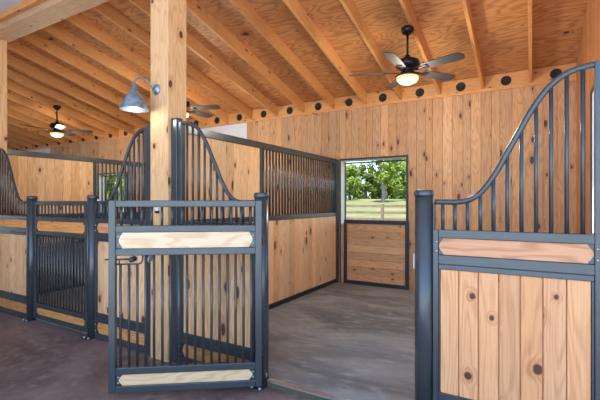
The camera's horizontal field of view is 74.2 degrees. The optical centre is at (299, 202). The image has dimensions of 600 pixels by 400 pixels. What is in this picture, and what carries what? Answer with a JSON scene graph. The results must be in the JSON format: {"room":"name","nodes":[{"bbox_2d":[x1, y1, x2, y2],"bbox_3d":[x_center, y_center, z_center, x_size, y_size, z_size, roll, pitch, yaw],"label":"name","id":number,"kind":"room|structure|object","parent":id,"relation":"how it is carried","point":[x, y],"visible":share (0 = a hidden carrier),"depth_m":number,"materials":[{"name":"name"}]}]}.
{"room":"farm building","nodes":[
{"label":"farm building","id":0,"kind":"room"},
{"bbox_2d":[0,0,22,11],"bbox_3d":[-6.381,-2.570,4.142,17.600,0.460,4.095,0,0,30],"label":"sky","id":1,"kind":"structure","parent":0,"point":[4,4],"depth_m":4.66,"materials":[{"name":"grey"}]},
{"bbox_2d":[0,0,109,42],"bbox_3d":[-5.576,-2.341,6.200,16.910,0.318,0.260,0,0,30],"label":"header beam","id":2,"kind":"structure","parent":0,"point":[45,14],"depth_m":4.68,"materials":[{"name":"beige wood"}]},
{"bbox_2d":[0,0,47,22],"bbox_3d":[-5.658,-2.296,6.059,16.910,0.083,0.059,0,0,30],"label":"trim board","id":3,"kind":"object","parent":2,"relation":"attached to","point":[24,5],"visible":1,"depth_m":4.66,"materials":[{"name":"brown wood"}]},
{"bbox_2d":[0,311,309,399],"bbox_3d":[-0.865,1.460,3.074,28.600,0.120,8.230,0,0,30],"label":"floor","id":4,"kind":"structure","parent":0,"point":[39,360],"depth_m":3.32,"materials":[{"name":"concrete"}]},
{"bbox_2d":[0,39,6,214],"bbox_3d":[-4.104,-0.390,5.314,0.230,3.580,0.220,0,0,30],"label":"timber post","id":5,"kind":"object","parent":4,"relation":"on","point":[3,44],"visible":0.48,"depth_m":5.31,"materials":[{"name":"beige wood"}]},
{"bbox_2d":[0,148,26,318],"bbox_3d":[-3.638,0.330,4.992,0.898,2.140,0.074,0,0,30],"label":"panel","id":6,"kind":"object","parent":4,"relation":"on","point":[13,228],"visible":0.77,"depth_m":4.96,"materials":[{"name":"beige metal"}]},
{"bbox_2d":[21,196,37,321],"bbox_3d":[-3.210,0.662,4.723,0.118,1.476,0.151,0,0,30],"label":"post","id":7,"kind":"object","parent":4,"relation":"on","point":[30,199],"visible":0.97,"depth_m":4.69,"materials":[{"name":"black metal"}]},
{"bbox_2d":[81,195,98,340],"bbox_3d":[-2.160,0.662,4.107,0.118,1.476,0.151,0,0,30],"label":"post","id":8,"kind":"object","parent":4,"relation":"on","point":[91,199],"visible":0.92,"depth_m":4.07,"materials":[{"name":"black metal"}]},
{"bbox_2d":[33,201,86,331],"bbox_3d":[-2.668,0.672,4.424,1.125,1.375,0.090,0,0,30],"label":"door","id":9,"kind":"structure","parent":8,"relation":"attached to","point":[48,226],"depth_m":4.42,"materials":[{"name":"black metal"}]},
{"bbox_2d":[94,121,150,355],"bbox_3d":[-1.716,0.330,3.866,0.898,2.140,0.074,0,0,30],"label":"panel","id":10,"kind":"object","parent":4,"relation":"on","point":[100,224],"visible":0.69,"depth_m":3.82,"materials":[{"name":"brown wood"}]},
{"bbox_2d":[147,0,185,361],"bbox_3d":[-1.214,-0.390,3.591,0.241,3.580,0.271,0,0,30],"label":"timber post","id":11,"kind":"object","parent":4,"relation":"on","point":[168,17],"visible":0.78,"depth_m":3.52,"materials":[{"name":"brown wood"}]},
{"bbox_2d":[119,76,159,112],"bbox_3d":[-1.407,-0.943,3.430,0.239,0.295,0.302,0,0,30],"label":"lamp","id":12,"kind":"object","parent":11,"relation":"attached to","point":[133,102],"visible":1,"depth_m":3.38,"materials":[{"name":"white metal"}]},
{"bbox_2d":[171,117,253,363],"bbox_3d":[-0.730,0.330,3.288,0.898,2.140,0.074,0,0,30],"label":"panel","id":13,"kind":"object","parent":4,"relation":"on","point":[177,124],"visible":0.44,"depth_m":3.32,"materials":[{"name":"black metal"}]},
{"bbox_2d":[249,192,268,391],"bbox_3d":[-0.302,0.662,3.019,0.118,1.476,0.151,0,0,30],"label":"post","id":14,"kind":"object","parent":4,"relation":"on","point":[263,196],"visible":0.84,"depth_m":2.99,"materials":[{"name":"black metal"}]},
{"bbox_2d":[105,200,262,393],"bbox_3d":[-0.832,0.672,2.890,1.125,1.375,0.090,0,0,-6],"label":"door","id":15,"kind":"structure","parent":14,"relation":"attached to","point":[132,240],"depth_m":2.87,"materials":[{"name":"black metal"}]},
{"bbox_2d":[267,378,349,399],"bbox_3d":[0.238,1.371,2.737,1.105,0.057,0.042,0,0,30],"label":"threshold","id":16,"kind":"object","parent":4,"relation":"on","point":[297,390],"visible":1,"depth_m":2.86,"materials":[{"name":"silver metal"}]},
{"bbox_2d":[414,190,433,399],"bbox_3d":[0.748,0.662,2.403,0.118,1.476,0.151,0,0,30],"label":"post","id":17,"kind":"object","parent":4,"relation":"on","point":[423,198],"visible":0.99,"depth_m":2.37,"materials":[{"name":"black metal"}]},
{"bbox_2d":[433,60,599,399],"bbox_3d":[1.192,0.330,2.162,0.898,2.140,0.074,0,0,30],"label":"panel","id":18,"kind":"object","parent":4,"relation":"on","point":[516,315],"visible":1,"depth_m":2.14,"materials":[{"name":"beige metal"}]},
{"bbox_2d":[36,282,414,399],"bbox_3d":[-4.591,1.377,7.801,16.990,0.063,3.840,0,0,30],"label":"floor","id":19,"kind":"structure","parent":0,"point":[341,339],"depth_m":3.87,"materials":[{"name":"concrete"}]},
{"bbox_2d":[7,149,141,293],"bbox_3d":[-3.170,0.306,6.928,0.085,2.079,3.500,0,0,30],"label":"wall","id":20,"kind":"structure","parent":19,"relation":"on","point":[47,176],"depth_m":6.07,"materials":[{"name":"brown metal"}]},
{"bbox_2d":[188,126,338,308],"bbox_3d":[-0.262,0.306,5.224,0.085,2.079,3.500,0,0,30],"label":"wall","id":21,"kind":"structure","parent":19,"relation":"on","point":[303,248],"depth_m":5.32,"materials":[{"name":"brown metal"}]},
{"bbox_2d":[123,199,405,218],"bbox_3d":[-3.620,0.448,92.718,280.000,2.245,143.670,0,0,30],"label":"ground","id":22,"kind":"structure","parent":0,"point":[352,201],"depth_m":48.03,"materials":[{"name":"green plant"}]},
{"bbox_2d":[107,175,123,198],"bbox_3d":[-19.889,-2.017,41.677,4.644,7.746,4.722,0,0,-14],"label":"tree","id":23,"kind":"object","parent":22,"relation":"on","point":[107,175],"visible":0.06,"depth_m":40.34,"materials":[{"name":"green plant"}]},
{"bbox_2d":[115,176,123,199],"bbox_3d":[-15.213,-1.015,39.325,6.094,5.860,5.438,0,0,-3],"label":"tree","id":24,"kind":"object","parent":22,"relation":"on","point":[122,176],"visible":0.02,"depth_m":37.39,"materials":[{"name":"green plant"}]},
{"bbox_2d":[118,204,405,220],"bbox_3d":[-0.017,0.915,27.732,75.929,1.670,0.215,0,0,30],"label":"fence","id":25,"kind":"object","parent":22,"relation":"on","point":[382,206],"visible":0.02,"depth_m":24.95,"materials":[{"name":"brown wood"}]},
{"bbox_2d":[346,164,361,200],"bbox_3d":[8.042,-3.437,64.709,4.209,6.904,4.140,0,0,-16],"label":"tree","id":26,"kind":"object","parent":22,"relation":"on","point":[351,175],"visible":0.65,"depth_m":63.74,"materials":[{"name":"green plant"}]},
{"bbox_2d":[347,189,368,198],"bbox_3d":[15.915,-2.389,107.341,7.638,6.575,7.573,0,0,-21],"label":"bush","id":27,"kind":"object","parent":22,"relation":"on","point":[359,194],"visible":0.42,"depth_m":105.52,"materials":[{"name":"green plant"}]},
{"bbox_2d":[357,163,379,198],"bbox_3d":[12.603,-4.067,74.162,4.818,7.581,3.849,0,0,34],"label":"tree","id":28,"kind":"object","parent":22,"relation":"on","point":[370,184],"visible":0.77,"depth_m":73.66,"materials":[{"name":"green plant"}]},
{"bbox_2d":[367,187,397,198],"bbox_3d":[19.347,-2.437,93.323,7.573,6.575,7.637,0,0,17],"label":"bush","id":29,"kind":"object","parent":22,"relation":"on","point":[375,194],"visible":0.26,"depth_m":91.99,"materials":[{"name":"green plant"}]},
{"bbox_2d":[368,159,401,201],"bbox_3d":[12.114,-4.685,57.008,4.806,10.314,5.042,0,0,7],"label":"tree","id":30,"kind":"object","parent":22,"relation":"on","point":[384,176],"visible":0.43,"depth_m":56.23,"materials":[{"name":"green plant"}]},
{"bbox_2d":[376,163,394,198],"bbox_3d":[18.282,-4.627,84.539,5.989,8.815,4.699,0,0,-29],"label":"tree","id":31,"kind":"object","parent":22,"relation":"on","point":[388,188],"visible":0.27,"depth_m":84.03,"materials":[{"name":"green plant"}]},
{"bbox_2d":[389,159,405,198],"bbox_3d":[19.174,-4.670,71.050,5.543,9.093,5.452,0,0,37],"label":"tree","id":32,"kind":"object","parent":22,"relation":"on","point":[398,188],"visible":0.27,"depth_m":70.27,"materials":[{"name":"green plant"}]},
{"bbox_2d":[393,191,404,198],"bbox_3d":[26.248,-2.426,102.509,7.574,6.575,7.638,0,0,-34],"label":"bush","id":33,"kind":"object","parent":22,"relation":"on","point":[399,195],"visible":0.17,"depth_m":100.58,"materials":[{"name":"green plant"}]},
{"bbox_2d":[397,161,405,191],"bbox_3d":[16.973,-3.506,59.746,4.414,7.240,4.342,0,0,-30],"label":"tree","id":34,"kind":"object","parent":22,"relation":"on","point":[401,179],"visible":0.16,"depth_m":60.01,"materials":[{"name":"green plant"}]},
{"bbox_2d":[7,0,587,133],"bbox_3d":[-5.529,-2.229,8.404,19.618,1.124,4.312,0,0,30],"label":"ceiling","id":35,"kind":"structure","parent":0,"point":[501,26],"depth_m":5.19,"materials":[{"name":"brown wood"}]},
{"bbox_2d":[7,140,21,149],"bbox_3d":[-9.339,-2.117,10.624,0.040,1.047,3.570,0,0,30],"label":"rafter","id":36,"kind":"object","parent":35,"relation":"attached to","point":[9,143],"visible":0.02,"depth_m":11.90,"materials":[{"name":"brown wood"}]},
{"bbox_2d":[7,135,31,147],"bbox_3d":[-8.836,-2.117,10.329,0.040,1.047,3.570,0,0,30],"label":"rafter","id":37,"kind":"object","parent":35,"relation":"attached to","point":[9,138],"visible":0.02,"depth_m":11.49,"materials":[{"name":"brown wood"}]},
{"bbox_2d":[7,129,41,146],"bbox_3d":[-8.333,-2.117,10.034,0.040,1.047,3.570,0,0,30],"label":"rafter","id":38,"kind":"object","parent":35,"relation":"attached to","point":[9,133],"visible":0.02,"depth_m":11.08,"materials":[{"name":"brown wood"}]},
{"bbox_2d":[7,123,52,145],"bbox_3d":[-7.830,-2.117,9.739,0.040,1.047,3.570,0,0,30],"label":"rafter","id":39,"kind":"object","parent":35,"relation":"attached to","point":[10,127],"visible":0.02,"depth_m":10.65,"materials":[{"name":"brown wood"}]},
{"bbox_2d":[7,116,64,143],"bbox_3d":[-7.327,-2.117,9.445,0.040,1.047,3.570,0,0,30],"label":"rafter","id":40,"kind":"object","parent":35,"relation":"attached to","point":[12,121],"visible":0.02,"depth_m":10.22,"materials":[{"name":"brown wood"}]},
{"bbox_2d":[7,108,76,141],"bbox_3d":[-6.824,-2.117,9.150,0.040,1.047,3.570,0,0,30],"label":"rafter","id":41,"kind":"object","parent":35,"relation":"attached to","point":[11,113],"visible":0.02,"depth_m":9.63,"materials":[{"name":"brown wood"}]},
{"bbox_2d":[7,100,89,140],"bbox_3d":[-6.321,-2.117,8.855,0.040,1.047,3.570,0,0,30],"label":"rafter","id":42,"kind":"object","parent":35,"relation":"attached to","point":[11,105],"visible":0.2,"depth_m":9.22,"materials":[{"name":"brown wood"}]},
{"bbox_2d":[7,90,103,138],"bbox_3d":[-5.818,-2.117,8.560,0.040,1.047,3.570,0,0,30],"label":"rafter","id":43,"kind":"object","parent":35,"relation":"attached to","point":[11,96],"visible":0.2,"depth_m":8.90,"materials":[{"name":"brown wood"}]},
{"bbox_2d":[19,105,92,136],"bbox_3d":[-5.021,-1.669,8.106,1.278,0.652,1.245,0,0,30],"label":"ceiling fan","id":44,"kind":"object","parent":35,"relation":"hanging from","point":[56,126],"visible":1,"depth_m":8.10,"materials":[{"name":"black metal"}]},
{"bbox_2d":[7,79,118,136],"bbox_3d":[-5.315,-2.117,8.266,0.040,1.047,3.570,0,0,30],"label":"rafter","id":45,"kind":"object","parent":35,"relation":"attached to","point":[12,86],"visible":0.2,"depth_m":8.53,"materials":[{"name":"brown wood"}]},
{"bbox_2d":[7,67,133,134],"bbox_3d":[-4.812,-2.117,7.971,0.040,1.047,3.570,0,0,30],"label":"rafter","id":46,"kind":"object","parent":35,"relation":"attached to","point":[12,74],"visible":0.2,"depth_m":8.05,"materials":[{"name":"brown wood"}]},
{"bbox_2d":[7,53,146,127],"bbox_3d":[-4.309,-2.117,7.676,0.040,1.047,3.570,0,0,30],"label":"rafter","id":47,"kind":"object","parent":35,"relation":"attached to","point":[13,61],"visible":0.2,"depth_m":7.56,"materials":[{"name":"brown wood"}]},
{"bbox_2d":[7,40,150,120],"bbox_3d":[-3.806,-2.117,7.381,0.040,1.047,3.570,0,0,30],"label":"rafter","id":48,"kind":"object","parent":35,"relation":"attached to","point":[14,46],"visible":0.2,"depth_m":6.89,"materials":[{"name":"brown wood"}]},
{"bbox_2d":[21,32,186,120],"bbox_3d":[-3.303,-2.117,7.087,0.040,1.047,3.570,0,0,30],"label":"rafter","id":49,"kind":"object","parent":35,"relation":"attached to","point":[33,38],"visible":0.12,"depth_m":6.49,"materials":[{"name":"brown wood"}]},
{"bbox_2d":[42,23,206,124],"bbox_3d":[-2.800,-2.117,6.792,0.040,1.047,3.570,0,0,30],"label":"rafter","id":50,"kind":"object","parent":35,"relation":"attached to","point":[54,29],"visible":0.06,"depth_m":6.19,"materials":[{"name":"brown wood"}]},
{"bbox_2d":[66,13,228,122],"bbox_3d":[-2.297,-2.117,6.497,0.040,1.047,3.570,0,0,30],"label":"rafter","id":51,"kind":"object","parent":35,"relation":"attached to","point":[79,20],"visible":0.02,"depth_m":5.91,"materials":[{"name":"brown wood"}]},
{"bbox_2d":[93,2,251,118],"bbox_3d":[-1.794,-2.117,6.202,0.040,1.047,3.570,0,0,30],"label":"rafter","id":52,"kind":"object","parent":35,"relation":"attached to","point":[104,9],"visible":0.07,"depth_m":5.61,"materials":[{"name":"brown wood"}]},
{"bbox_2d":[148,100,220,117],"bbox_3d":[-1.862,-1.669,6.366,1.280,0.652,1.234,0,0,30],"label":"ceiling fan","id":53,"kind":"object","parent":35,"relation":"hanging from","point":[204,107],"visible":0.3,"depth_m":6.28,"materials":[{"name":"black"}]},
{"bbox_2d":[128,0,276,115],"bbox_3d":[-1.291,-2.117,5.908,0.040,1.047,3.570,0,0,30],"label":"rafter","id":54,"kind":"object","parent":35,"relation":"attached to","point":[144,6],"visible":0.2,"depth_m":6.01,"materials":[{"name":"brown wood"}]},
{"bbox_2d":[186,0,304,112],"bbox_3d":[-0.788,-2.117,5.613,0.040,1.047,3.570,0,0,30],"label":"rafter","id":55,"kind":"object","parent":35,"relation":"attached to","point":[193,6],"visible":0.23,"depth_m":5.53,"materials":[{"name":"brown wood"}]},
{"bbox_2d":[229,0,333,108],"bbox_3d":[-0.285,-2.117,5.318,0.040,1.047,3.570,0,0,30],"label":"rafter","id":56,"kind":"object","parent":35,"relation":"attached to","point":[242,6],"visible":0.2,"depth_m":5.34,"materials":[{"name":"brown wood"}]},
{"bbox_2d":[283,0,366,103],"bbox_3d":[0.218,-2.117,5.023,0.040,1.047,3.570,0,0,30],"label":"rafter","id":57,"kind":"object","parent":35,"relation":"attached to","point":[296,8],"visible":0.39,"depth_m":5.18,"materials":[{"name":"brown wood"}]},
{"bbox_2d":[339,0,401,99],"bbox_3d":[0.721,-2.117,4.729,0.040,1.047,3.570,0,0,30],"label":"rafter","id":58,"kind":"object","parent":35,"relation":"attached to","point":[349,6],"visible":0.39,"depth_m":4.96,"materials":[{"name":"brown wood"}]},
{"bbox_2d":[399,0,440,94],"bbox_3d":[1.224,-2.117,4.434,0.040,1.047,3.570,0,0,30],"label":"rafter","id":59,"kind":"object","parent":35,"relation":"attached to","point":[406,6],"visible":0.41,"depth_m":4.75,"materials":[{"name":"brown wood"}]},
{"bbox_2d":[349,25,464,88],"bbox_3d":[1.191,-1.669,4.459,1.280,0.652,1.234,0,0,30],"label":"ceiling fan","id":60,"kind":"object","parent":59,"relation":"hanging from","point":[407,64],"visible":1,"depth_m":4.41,"materials":[{"name":"black metal"}]},
{"bbox_2d":[462,0,483,88],"bbox_3d":[1.727,-2.117,4.139,0.040,1.047,3.570,0,0,30],"label":"rafter","id":61,"kind":"object","parent":35,"relation":"attached to","point":[466,4],"visible":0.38,"depth_m":4.64,"materials":[{"name":"brown wood"}]},
{"bbox_2d":[528,0,531,82],"bbox_3d":[2.230,-2.117,3.844,0.040,1.047,3.570,0,0,30],"label":"rafter","id":62,"kind":"object","parent":35,"relation":"attached to","point":[529,1],"visible":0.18,"depth_m":4.47,"materials":[{"name":"brown wood"}]},
{"bbox_2d":[50,80,576,289],"bbox_3d":[-3.627,-0.200,9.347,17.090,3.400,0.200,0,0,30],"label":"wall","id":63,"kind":"structure","parent":0,"point":[453,145],"depth_m":5.76,"materials":[{"name":"brown wood"}]},
{"bbox_2d":[29,148,49,152],"bbox_3d":[-8.296,-1.258,11.981,2.764,0.590,0.017,0,0,30],"label":"trim","id":64,"kind":"structure","parent":63,"relation":"attached to","point":[46,150],"depth_m":11.45,"materials":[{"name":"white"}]},
{"bbox_2d":[42,142,51,146],"bbox_3d":[-7.222,-1.690,11.354,0.541,0.178,0.046,0,0,30],"label":"board","id":65,"kind":"object","parent":63,"relation":"attached to","point":[43,143],"visible":0.53,"depth_m":11.39,"materials":[{"name":"brown wood"}]},
{"bbox_2d":[53,140,62,145],"bbox_3d":[-6.719,-1.690,11.059,0.541,0.178,0.046,0,0,30],"label":"board","id":66,"kind":"object","parent":63,"relation":"attached to","point":[54,141],"visible":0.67,"depth_m":11.11,"materials":[{"name":"brown wood"}]},
{"bbox_2d":[65,138,76,143],"bbox_3d":[-6.216,-1.690,10.765,0.541,0.178,0.046,0,0,30],"label":"board","id":67,"kind":"object","parent":63,"relation":"attached to","point":[67,141],"visible":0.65,"depth_m":10.81,"materials":[{"name":"brown wood"}]},
{"bbox_2d":[77,136,88,141],"bbox_3d":[-5.713,-1.690,10.470,0.541,0.178,0.046,0,0,30],"label":"board","id":68,"kind":"object","parent":63,"relation":"attached to","point":[79,139],"visible":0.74,"depth_m":10.52,"materials":[{"name":"brown wood"}]},
{"bbox_2d":[90,134,101,140],"bbox_3d":[-5.210,-1.690,10.175,0.541,0.178,0.046,0,0,30],"label":"board","id":69,"kind":"object","parent":63,"relation":"attached to","point":[92,137],"visible":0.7,"depth_m":10.23,"materials":[{"name":"brown wood"}]},
{"bbox_2d":[104,132,116,138],"bbox_3d":[-4.707,-1.690,9.880,0.541,0.178,0.046,0,0,30],"label":"board","id":70,"kind":"object","parent":63,"relation":"attached to","point":[106,135],"visible":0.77,"depth_m":9.91,"materials":[{"name":"brown wood"}]},
{"bbox_2d":[99,172,127,211],"bbox_3d":[-4.595,0.330,9.900,1.160,2.140,0.216,0,0,30],"label":"window","id":71,"kind":"structure","parent":63,"relation":"in","point":[118,172],"depth_m":10.12,"materials":[{"name":"beige"}]},
{"bbox_2d":[119,130,131,136],"bbox_3d":[-4.204,-1.690,9.586,0.541,0.178,0.046,0,0,30],"label":"board","id":72,"kind":"object","parent":63,"relation":"attached to","point":[121,132],"visible":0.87,"depth_m":9.62,"materials":[{"name":"brown wood"}]},
{"bbox_2d":[187,119,204,126],"bbox_3d":[-2.192,-1.690,8.407,0.541,0.178,0.046,0,0,30],"label":"board","id":73,"kind":"object","parent":63,"relation":"attached to","point":[195,121],"visible":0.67,"depth_m":8.38,"materials":[{"name":"brown wood"}]},
{"bbox_2d":[207,116,226,124],"bbox_3d":[-1.689,-1.690,8.112,0.541,0.178,0.046,0,0,30],"label":"board","id":74,"kind":"object","parent":63,"relation":"attached to","point":[212,120],"visible":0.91,"depth_m":8.12,"materials":[{"name":"brown wood"}]},
{"bbox_2d":[201,123,246,138],"bbox_3d":[-2.283,-1.258,8.457,2.904,0.590,0.017,0,0,30],"label":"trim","id":75,"kind":"structure","parent":63,"relation":"attached to","point":[238,130],"depth_m":7.88,"materials":[{"name":"white paint"}]},
{"bbox_2d":[229,112,250,121],"bbox_3d":[-1.186,-1.690,7.817,0.541,0.178,0.046,0,0,30],"label":"board","id":76,"kind":"object","parent":63,"relation":"attached to","point":[233,117],"visible":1,"depth_m":7.83,"materials":[{"name":"brown wood"}]},
{"bbox_2d":[252,108,274,118],"bbox_3d":[-0.683,-1.690,7.522,0.541,0.178,0.046,0,0,30],"label":"board","id":77,"kind":"object","parent":63,"relation":"attached to","point":[260,113],"visible":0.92,"depth_m":7.53,"materials":[{"name":"brown wood"}]},
{"bbox_2d":[277,104,302,115],"bbox_3d":[-0.180,-1.690,7.228,0.541,0.178,0.046,0,0,30],"label":"board","id":78,"kind":"object","parent":63,"relation":"attached to","point":[287,109],"visible":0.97,"depth_m":7.23,"materials":[{"name":"brown wood"}]},
{"bbox_2d":[287,107,292,113],"bbox_3d":[-0.189,-1.674,7.212,0.132,0.132,0.010,0,0,30],"label":"round vent","id":79,"kind":"object","parent":78,"relation":"attached to","point":[289,109],"depth_m":7.20,"materials":[{"name":"black"}]},
{"bbox_2d":[22,76,576,150],"bbox_3d":[-3.762,-1.577,9.316,16.888,0.045,0.048,0,0,30],"label":"trim","id":80,"kind":"structure","parent":63,"relation":"attached to","point":[570,78],"depth_m":6.46,"materials":[{"name":"brown wood"}]},
{"bbox_2d":[305,100,331,111],"bbox_3d":[0.323,-1.690,6.933,0.541,0.178,0.046,0,0,30],"label":"board","id":81,"kind":"object","parent":63,"relation":"attached to","point":[321,104],"visible":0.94,"depth_m":6.93,"materials":[{"name":"brown wood"}]},
{"bbox_2d":[315,103,320,109],"bbox_3d":[0.314,-1.674,6.917,0.132,0.132,0.010,0,0,30],"label":"round vent","id":82,"kind":"object","parent":81,"relation":"attached to","point":[317,105],"depth_m":6.91,"materials":[{"name":"black"}]},
{"bbox_2d":[334,95,363,107],"bbox_3d":[0.826,-1.690,6.638,0.541,0.178,0.046,0,0,30],"label":"board","id":83,"kind":"object","parent":63,"relation":"attached to","point":[354,100],"visible":0.95,"depth_m":6.64,"materials":[{"name":"brown wood"}]},
{"bbox_2d":[345,98,352,105],"bbox_3d":[0.817,-1.674,6.622,0.132,0.132,0.010,0,0,30],"label":"round vent","id":84,"kind":"object","parent":83,"relation":"attached to","point":[348,101],"depth_m":6.62,"materials":[{"name":"black"}]},
{"bbox_2d":[340,154,407,281],"bbox_3d":[1.220,0.330,6.492,1.160,2.140,0.216,0,0,30],"label":"door frame","id":85,"kind":"structure","parent":63,"relation":"in","point":[343,163],"depth_m":6.69,"materials":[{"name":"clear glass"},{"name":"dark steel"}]},
{"bbox_2d":[344,219,408,289],"bbox_3d":[1.208,0.816,6.372,1.082,1.061,0.040,0,0,30],"label":"door","id":86,"kind":"structure","parent":85,"relation":"attached to","point":[376,252],"depth_m":6.34,"materials":[{"name":"brown wood"}]},
{"bbox_2d":[367,90,399,103],"bbox_3d":[1.329,-1.690,6.343,0.541,0.178,0.046,0,0,30],"label":"board","id":87,"kind":"object","parent":63,"relation":"attached to","point":[389,95],"visible":0.92,"depth_m":6.33,"materials":[{"name":"brown wood"}]},
{"bbox_2d":[379,93,386,101],"bbox_3d":[1.320,-1.674,6.328,0.132,0.132,0.010,0,0,30],"label":"round vent","id":88,"kind":"object","parent":87,"relation":"attached to","point":[382,96],"depth_m":6.32,"materials":[{"name":"black"}]},
{"bbox_2d":[402,84,437,98],"bbox_3d":[1.832,-1.690,6.049,0.541,0.178,0.046,0,0,30],"label":"board","id":89,"kind":"object","parent":63,"relation":"attached to","point":[430,89],"visible":0.95,"depth_m":6.03,"materials":[{"name":"brown wood"}]},
{"bbox_2d":[415,88,423,96],"bbox_3d":[1.823,-1.674,6.033,0.132,0.132,0.010,0,0,30],"label":"round vent","id":90,"kind":"object","parent":89,"relation":"attached to","point":[419,92],"depth_m":6.03,"materials":[{"name":"black"}]},
{"bbox_2d":[441,77,480,93],"bbox_3d":[2.335,-1.690,5.754,0.541,0.178,0.046,0,0,30],"label":"board","id":91,"kind":"object","parent":63,"relation":"attached to","point":[469,84],"visible":0.91,"depth_m":5.74,"materials":[{"name":"brown wood"}]},
{"bbox_2d":[456,82,465,90],"bbox_3d":[2.326,-1.674,5.738,0.132,0.132,0.010,0,0,30],"label":"round vent","id":92,"kind":"object","parent":91,"relation":"attached to","point":[460,86],"depth_m":5.73,"materials":[{"name":"black metal"}]},
{"bbox_2d":[484,70,528,88],"bbox_3d":[2.838,-1.690,5.459,0.541,0.178,0.046,0,0,30],"label":"board","id":93,"kind":"object","parent":63,"relation":"attached to","point":[519,77],"visible":1,"depth_m":5.44,"materials":[{"name":"brown wood"}]},
{"bbox_2d":[501,76,510,84],"bbox_3d":[2.829,-1.674,5.444,0.132,0.132,0.010,0,0,30],"label":"round vent","id":94,"kind":"object","parent":93,"relation":"attached to","point":[505,80],"depth_m":5.44,"materials":[{"name":"black metal"}]},
{"bbox_2d":[532,63,576,81],"bbox_3d":[3.318,-1.690,5.178,0.487,0.178,0.046,0,0,30],"label":"board","id":95,"kind":"object","parent":63,"relation":"attached to","point":[546,73],"visible":0.78,"depth_m":5.19,"materials":[{"name":"brown wood"}]},
{"bbox_2d":[550,69,561,78],"bbox_3d":[3.326,-1.674,5.152,0.132,0.132,0.010,0,0,30],"label":"round vent","id":96,"kind":"object","parent":95,"relation":"attached to","point":[554,73],"depth_m":5.16,"materials":[{"name":"black metal"}]},
{"bbox_2d":[577,0,599,233],"bbox_3d":[2.716,-0.650,3.468,0.200,4.300,3.930,0,0,30],"label":"wall","id":97,"kind":"structure","parent":0,"point":[589,50],"depth_m":4.08,"materials":[{"name":"brown wood"}]},
{"bbox_2d":[590,84,593,233],"bbox_3d":[2.477,-0.385,3.073,0.211,1.370,1.557,0,0,30],"label":"window","id":98,"kind":"structure","parent":97,"relation":"in","point":[592,88],"depth_m":3.75,"materials":[{"name":"white paint"}]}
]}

